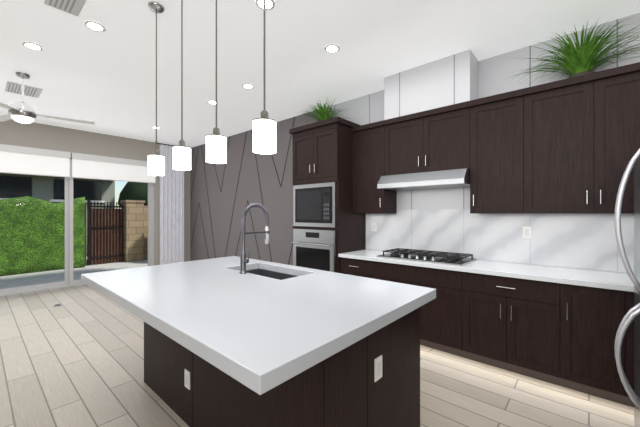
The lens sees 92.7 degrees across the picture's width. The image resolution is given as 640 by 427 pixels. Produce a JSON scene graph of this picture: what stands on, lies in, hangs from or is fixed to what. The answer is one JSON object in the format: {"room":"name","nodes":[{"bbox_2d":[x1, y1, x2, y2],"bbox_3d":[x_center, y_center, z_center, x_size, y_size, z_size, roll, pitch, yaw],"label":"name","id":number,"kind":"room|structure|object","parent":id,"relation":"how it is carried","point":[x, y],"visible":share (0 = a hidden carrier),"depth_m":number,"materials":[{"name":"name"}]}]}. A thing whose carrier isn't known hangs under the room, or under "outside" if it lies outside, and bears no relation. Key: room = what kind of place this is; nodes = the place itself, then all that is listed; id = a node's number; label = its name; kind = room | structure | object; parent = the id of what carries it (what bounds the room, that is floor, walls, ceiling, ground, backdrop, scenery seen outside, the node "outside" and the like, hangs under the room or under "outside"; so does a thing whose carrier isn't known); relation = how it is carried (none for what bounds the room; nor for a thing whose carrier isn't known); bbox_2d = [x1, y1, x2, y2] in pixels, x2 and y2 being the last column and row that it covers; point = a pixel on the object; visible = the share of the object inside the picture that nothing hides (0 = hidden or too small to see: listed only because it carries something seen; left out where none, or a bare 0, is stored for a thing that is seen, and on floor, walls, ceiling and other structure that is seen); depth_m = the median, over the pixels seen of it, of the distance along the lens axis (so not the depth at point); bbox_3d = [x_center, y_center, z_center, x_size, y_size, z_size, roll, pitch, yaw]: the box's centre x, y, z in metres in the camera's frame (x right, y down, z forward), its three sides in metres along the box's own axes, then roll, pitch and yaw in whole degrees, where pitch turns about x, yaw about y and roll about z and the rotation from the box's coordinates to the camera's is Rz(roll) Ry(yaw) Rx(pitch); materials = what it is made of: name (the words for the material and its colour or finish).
{"room":"kitchen","nodes":[
{"label":"kitchen","id":0,"kind":"room"},
{"bbox_2d":[0,119,189,264],"bbox_3d":[-5.701,-0.115,5.026,0.200,3.050,7.200,0,0,41],"label":"wall","id":1,"kind":"structure","parent":0,"point":[37,135],"depth_m":6.18,"materials":[{"name":"grey paint"}]},
{"bbox_2d":[0,159,153,295],"bbox_3d":[-5.859,0.180,4.832,0.120,2.460,6.000,0,0,41],"label":"window","id":2,"kind":"structure","parent":1,"relation":"in","point":[68,281],"depth_m":5.92,"materials":[{"name":"silver metal"}]},
{"bbox_2d":[0,144,154,182],"bbox_3d":[-5.763,-0.930,4.747,0.074,0.480,6.020,0,0,41],"label":"roller shade","id":3,"kind":"object","parent":2,"relation":"attached to","point":[27,160],"visible":0.85,"depth_m":5.83,"materials":[{"name":"white fabric"}]},
{"bbox_2d":[190,109,319,264],"bbox_3d":[-1.607,-0.116,6.206,4.380,3.052,0.015,0,0,41],"label":"wall","id":4,"kind":"structure","parent":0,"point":[223,196],"depth_m":6.11,"materials":[{"name":"grey paint"}]},
{"bbox_2d":[0,284,634,426],"bbox_3d":[-2.438,1.460,2.149,8.900,0.100,7.600,0,0,41],"label":"floor","id":5,"kind":"structure","parent":0,"point":[76,359],"depth_m":2.52,"materials":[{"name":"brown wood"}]},
{"bbox_2d":[144,308,419,426],"bbox_3d":[-0.399,0.975,2.292,1.970,0.869,1.033,0,0,41],"label":"kitchen island","id":6,"kind":"object","parent":5,"relation":"on","point":[342,391],"depth_m":1.68,"materials":[{"name":"black wood"}]},
{"bbox_2d":[184,369,189,389],"bbox_3d":[-0.882,1.100,2.024,0.070,0.115,0.008,0,0,41],"label":"outlet","id":7,"kind":"object","parent":6,"relation":"attached to","point":[186,373],"depth_m":2.02,"materials":[{"name":"white plastic"}]},
{"bbox_2d":[81,256,435,395],"bbox_3d":[-0.577,0.510,2.181,2.290,0.060,1.390,0,0,41],"label":"island countertop","id":8,"kind":"structure","parent":6,"relation":"on","point":[257,331],"depth_m":1.56,"materials":[{"name":"white stone"}]},
{"bbox_2d":[239,203,269,273],"bbox_3d":[-0.514,0.194,2.517,0.131,0.569,0.294,0,0,41],"label":"faucet","id":9,"kind":"object","parent":8,"relation":"on","point":[244,260],"visible":1,"depth_m":2.45,"materials":[{"name":"silver metal"}]},
{"bbox_2d":[247,269,296,279],"bbox_3d":[-0.440,0.652,2.594,0.790,0.220,0.410,0,0,41],"label":"sink","id":10,"kind":"object","parent":8,"relation":"in","point":[272,274],"depth_m":2.87,"materials":[{"name":"silver metal"}]},
{"bbox_2d":[374,355,381,381],"bbox_3d":[0.307,0.810,1.596,0.008,0.115,0.070,0,0,41],"label":"outlet","id":11,"kind":"object","parent":6,"relation":"attached to","point":[377,368],"depth_m":1.59,"materials":[{"name":"white plastic"}]},
{"bbox_2d":[289,116,365,272],"bbox_3d":[0.111,0.115,4.239,0.860,2.590,0.667,0,0,41],"label":"tall cabinet","id":12,"kind":"object","parent":5,"relation":"on","point":[322,151],"visible":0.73,"depth_m":3.92,"materials":[{"name":"brown wood"}]},
{"bbox_2d":[291,229,335,271],"bbox_3d":[-0.108,0.530,3.991,0.740,0.636,0.106,0,0,41],"label":"wall oven","id":13,"kind":"object","parent":12,"relation":"in","point":[314,249],"visible":0.92,"depth_m":3.96,"materials":[{"name":"silver metal"}]},
{"bbox_2d":[293,182,335,227],"bbox_3d":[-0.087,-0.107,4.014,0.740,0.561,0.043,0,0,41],"label":"microwave","id":14,"kind":"object","parent":12,"relation":"in","point":[314,205],"visible":1,"depth_m":3.97,"materials":[{"name":"silver metal"}]},
{"bbox_2d":[299,97,350,122],"bbox_3d":[0.035,-1.387,4.215,0.846,0.411,0.756,0,0,41],"label":"plant","id":15,"kind":"object","parent":12,"relation":"on","point":[323,114],"visible":0.69,"depth_m":4.16,"materials":[{"name":"green plant"}]},
{"bbox_2d":[340,257,363,276],"bbox_3d":[0.635,0.974,3.830,0.526,0.872,0.587,0,0,41],"label":"base cabinet","id":16,"kind":"object","parent":5,"relation":"on","point":[349,266],"depth_m":3.66,"materials":[{"name":"brown wood"}]},
{"bbox_2d":[364,260,451,353],"bbox_3d":[1.150,0.974,3.377,1.094,0.872,0.587,0,0,41],"label":"base cabinet","id":17,"kind":"object","parent":5,"relation":"on","point":[435,315],"depth_m":3.05,"materials":[{"name":"brown wood"}]},
{"bbox_2d":[452,271,547,381],"bbox_3d":[1.783,0.974,2.819,0.842,0.872,0.587,0,0,41],"label":"base cabinet","id":18,"kind":"object","parent":5,"relation":"on","point":[501,322],"depth_m":2.63,"materials":[{"name":"brown wood"}]},
{"bbox_2d":[338,249,633,291],"bbox_3d":[1.523,0.516,3.028,2.919,0.040,0.617,0,0,41],"label":"countertop","id":19,"kind":"structure","parent":18,"relation":"on","point":[600,279],"depth_m":2.65,"materials":[{"name":"white stone"}]},
{"bbox_2d":[377,248,476,265],"bbox_3d":[1.162,0.465,3.382,0.930,0.061,0.490,0,0,41],"label":"cooktop","id":20,"kind":"object","parent":19,"relation":"in","point":[451,258],"visible":1,"depth_m":3.26,"materials":[{"name":"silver metal"}]},
{"bbox_2d":[548,282,611,400],"bbox_3d":[2.187,0.974,2.463,0.482,0.872,0.587,0,0,41],"label":"base cabinet","id":21,"kind":"object","parent":5,"relation":"on","point":[562,335],"depth_m":2.29,"materials":[{"name":"brown wood"}]},
{"bbox_2d":[612,290,633,406],"bbox_3d":[2.451,0.974,2.230,0.472,0.872,0.587,0,0,41],"label":"base cabinet","id":22,"kind":"object","parent":5,"relation":"on","point":[622,301],"depth_m":2.14,"materials":[{"name":"brown wood"}]},
{"bbox_2d":[614,148,639,426],"bbox_3d":[2.019,0.510,1.472,0.858,1.800,0.920,0,0,41],"label":"fridge","id":23,"kind":"object","parent":5,"relation":"on","point":[632,314],"visible":1,"depth_m":1.77,"materials":[{"name":"silver metal"}]},
{"bbox_2d":[0,0,639,147],"bbox_3d":[-2.438,-1.690,2.149,8.900,0.100,7.600,0,0,41],"label":"ceiling","id":24,"kind":"structure","parent":0,"point":[77,68],"depth_m":3.05,"materials":[{"name":"white paint"}]},
{"bbox_2d":[5,81,42,97],"bbox_3d":[-3.932,-1.635,4.046,0.450,0.010,0.330,0,0,41],"label":"ceiling vent","id":25,"kind":"object","parent":24,"relation":"in","point":[11,87],"depth_m":4.01,"materials":[{"name":"white metal"}]},
{"bbox_2d":[22,42,42,50],"bbox_3d":[-2.809,-1.636,2.983,0.148,0.008,0.148,0,0,-4],"label":"recessed light","id":26,"kind":"object","parent":24,"relation":"in","point":[30,45],"depth_m":2.98,"materials":[{"name":"white paint"}]},
{"bbox_2d":[0,72,94,124],"bbox_3d":[-3.486,-1.350,3.693,1.225,0.580,1.191,0,0,41],"label":"ceiling fan","id":27,"kind":"object","parent":24,"relation":"hanging from","point":[22,111],"visible":1,"depth_m":3.57,"materials":[{"name":"silver metal"}]},
{"bbox_2d":[44,0,85,16],"bbox_3d":[-1.973,-1.635,2.359,0.280,0.010,0.210,0,0,41],"label":"ceiling vent","id":28,"kind":"object","parent":24,"relation":"in","point":[74,7],"depth_m":2.39,"materials":[{"name":"white metal"}]},
{"bbox_2d":[84,21,104,31],"bbox_3d":[-1.967,-1.636,2.668,0.148,0.008,0.148,0,0,-4],"label":"recessed light","id":29,"kind":"object","parent":24,"relation":"in","point":[92,25],"depth_m":2.66,"materials":[{"name":"white paint"}]},
{"bbox_2d":[148,1,164,175],"bbox_3d":[-1.296,-0.973,2.416,0.120,1.332,0.120,0,0,41],"label":"pendant light","id":30,"kind":"object","parent":24,"relation":"hanging from","point":[156,163],"visible":1,"depth_m":2.39,"materials":[{"name":"white glass"}]},
{"bbox_2d":[155,142,188,264],"bbox_3d":[-3.456,-0.125,7.179,0.070,3.030,0.800,0,0,41],"label":"drape","id":31,"kind":"object","parent":24,"relation":"hanging from","point":[171,215],"visible":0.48,"depth_m":7.17,"materials":[{"name":"fabric"}]},
{"bbox_2d":[172,0,190,169],"bbox_3d":[-0.959,-0.973,2.118,0.120,1.332,0.120,0,0,41],"label":"pendant light","id":32,"kind":"object","parent":24,"relation":"hanging from","point":[181,156],"visible":1,"depth_m":2.10,"materials":[{"name":"white glass"}]},
{"bbox_2d":[207,100,217,103],"bbox_3d":[-1.579,-1.636,4.485,0.148,0.008,0.148,0,0,32],"label":"recessed light","id":33,"kind":"object","parent":24,"relation":"in","point":[209,101],"depth_m":4.49,"materials":[{"name":"white paint"}]},
{"bbox_2d":[206,0,226,163],"bbox_3d":[-0.617,-0.973,1.817,0.120,1.332,0.120,0,0,41],"label":"pendant light","id":34,"kind":"object","parent":24,"relation":"hanging from","point":[216,146],"visible":1,"depth_m":1.78,"materials":[{"name":"white glass"}]},
{"bbox_2d":[242,84,253,88],"bbox_3d":[-0.927,-1.636,3.923,0.148,0.008,0.148,0,0,-4],"label":"recessed light","id":35,"kind":"object","parent":24,"relation":"in","point":[248,86],"depth_m":3.92,"materials":[{"name":"white paint"}]},
{"bbox_2d":[252,0,276,153],"bbox_3d":[-0.276,-0.973,1.516,0.120,1.332,0.120,0,0,41],"label":"pendant light","id":36,"kind":"object","parent":24,"relation":"hanging from","point":[264,133],"visible":1,"depth_m":1.48,"materials":[{"name":"white glass"}]},
{"bbox_2d":[255,0,274,9],"bbox_3d":[-0.426,-1.636,2.375,0.148,0.008,0.148,0,0,32],"label":"recessed light","id":37,"kind":"object","parent":24,"relation":"in","point":[269,5],"depth_m":2.38,"materials":[{"name":"white paint"}]},
{"bbox_2d":[325,44,339,52],"bbox_3d":[0.121,-1.636,3.026,0.148,0.008,0.148,0,0,-4],"label":"recessed light","id":38,"kind":"object","parent":24,"relation":"in","point":[332,48],"depth_m":3.02,"materials":[{"name":"white paint"}]},
{"bbox_2d":[384,49,478,119],"bbox_3d":[1.240,-1.377,3.479,0.960,0.524,0.320,0,0,41],"label":"duct cover","id":39,"kind":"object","parent":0,"point":[448,80],"depth_m":3.28,"materials":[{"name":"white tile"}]},
{"bbox_2d":[367,209,620,272],"bbox_3d":[0.009,-0.115,4.925,8.900,3.050,0.200,0,0,41],"label":"wall","id":40,"kind":"structure","parent":0,"point":[509,262],"depth_m":3.01,"materials":[{"name":"grey"}]},
{"bbox_2d":[323,13,639,209],"bbox_3d":[1.582,-0.845,3.397,4.118,1.590,0.010,0,0,41],"label":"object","id":41,"kind":"structure","parent":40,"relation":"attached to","point":[496,74],"depth_m":3.14,"materials":[{"name":"white paint"}]},
{"bbox_2d":[351,119,396,213],"bbox_3d":[0.727,-0.558,3.930,0.530,1.115,0.317,0,0,41],"label":"upper cabinet","id":42,"kind":"object","parent":41,"relation":"attached to","point":[371,143],"depth_m":3.81,"materials":[{"name":"brown wood"}]},
{"bbox_2d":[391,101,470,174],"bbox_3d":[1.240,-0.780,3.478,0.959,0.670,0.317,0,0,41],"label":"upper cabinet","id":43,"kind":"object","parent":41,"relation":"attached to","point":[439,139],"depth_m":3.29,"materials":[{"name":"brown wood"}]},
{"bbox_2d":[377,168,469,190],"bbox_3d":[1.183,-0.365,3.414,0.950,0.156,0.487,0,0,41],"label":"range hood","id":44,"kind":"object","parent":43,"relation":"attached to","point":[456,178],"visible":0.81,"depth_m":3.23,"materials":[{"name":"silver metal"}]},
{"bbox_2d":[470,91,514,213],"bbox_3d":[1.768,-0.558,3.012,0.574,1.115,0.317,0,0,41],"label":"upper cabinet","id":45,"kind":"object","parent":41,"relation":"attached to","point":[492,172],"depth_m":2.91,"materials":[{"name":"brown wood"}]},
{"bbox_2d":[515,62,639,213],"bbox_3d":[2.290,-0.558,2.552,1.065,1.115,0.317,0,0,41],"label":"upper cabinet","id":46,"kind":"object","parent":41,"relation":"attached to","point":[568,146],"depth_m":2.50,"materials":[{"name":"brown wood"}]},
{"bbox_2d":[510,16,639,83],"bbox_3d":[2.093,-1.330,2.418,1.160,0.426,0.736,0,0,41],"label":"plant","id":47,"kind":"object","parent":46,"relation":"on","point":[580,59],"visible":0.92,"depth_m":2.47,"materials":[{"name":"green plant"}]},
{"bbox_2d":[366,209,633,272],"bbox_3d":[1.881,0.223,3.132,3.318,0.544,0.012,0,0,41],"label":"backsplash","id":48,"kind":"structure","parent":40,"relation":"attached to","point":[584,241],"depth_m":3.07,"materials":[{"name":"stone"}]},
{"bbox_2d":[372,223,376,231],"bbox_3d":[0.735,0.185,4.129,0.070,0.115,0.008,0,0,41],"label":"outlet","id":49,"kind":"object","parent":48,"relation":"attached to","point":[374,225],"depth_m":4.12,"materials":[{"name":"white plastic"}]},
{"bbox_2d":[522,226,530,237],"bbox_3d":[2.027,0.185,2.991,0.070,0.115,0.008,0,0,41],"label":"outlet","id":50,"kind":"object","parent":48,"relation":"attached to","point":[526,231],"depth_m":2.99,"materials":[{"name":"white plastic"}]},
{"label":"outside","id":51,"kind":"structure","parent":0,"visible":0},
{"bbox_2d":[0,256,147,288],"bbox_3d":[-9.076,1.480,8.002,8.800,0.100,16.000,0,0,41],"label":"ground","id":52,"kind":"structure","parent":51,"point":[18,280],"depth_m":7.15,"materials":[{"name":"concrete"}]},
{"bbox_2d":[0,196,84,276],"bbox_3d":[-8.442,0.492,6.376,1.127,1.876,5.500,0,0,41],"label":"hedge","id":53,"kind":"object","parent":52,"relation":"on","point":[47,239],"depth_m":7.39,"materials":[{"name":"green plant"}]},
{"bbox_2d":[0,173,114,255],"bbox_3d":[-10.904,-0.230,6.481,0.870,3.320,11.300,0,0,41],"label":"house","id":54,"kind":"structure","parent":52,"relation":"on","point":[20,183],"depth_m":9.56,"materials":[{"name":"grey paint"}]},
{"bbox_2d":[87,199,123,264],"bbox_3d":[-6.095,0.510,8.693,0.080,1.800,0.860,0,0,41],"label":"gate","id":55,"kind":"object","parent":52,"relation":"on","point":[107,247],"depth_m":8.65,"materials":[{"name":"brown wood"}]},
{"bbox_2d":[85,200,147,265],"bbox_3d":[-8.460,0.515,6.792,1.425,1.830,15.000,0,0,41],"label":"column","id":56,"kind":"structure","parent":52,"relation":"on","point":[134,233],"depth_m":9.10,"materials":[{"name":"beige brick"}]},
{"bbox_2d":[118,182,147,208],"bbox_3d":[-5.450,-0.235,11.942,2.826,3.327,4.062,0,0,41],"label":"tree","id":57,"kind":"object","parent":52,"relation":"on","point":[132,190],"depth_m":10.37,"materials":[{"name":"green plant"}]}
]}

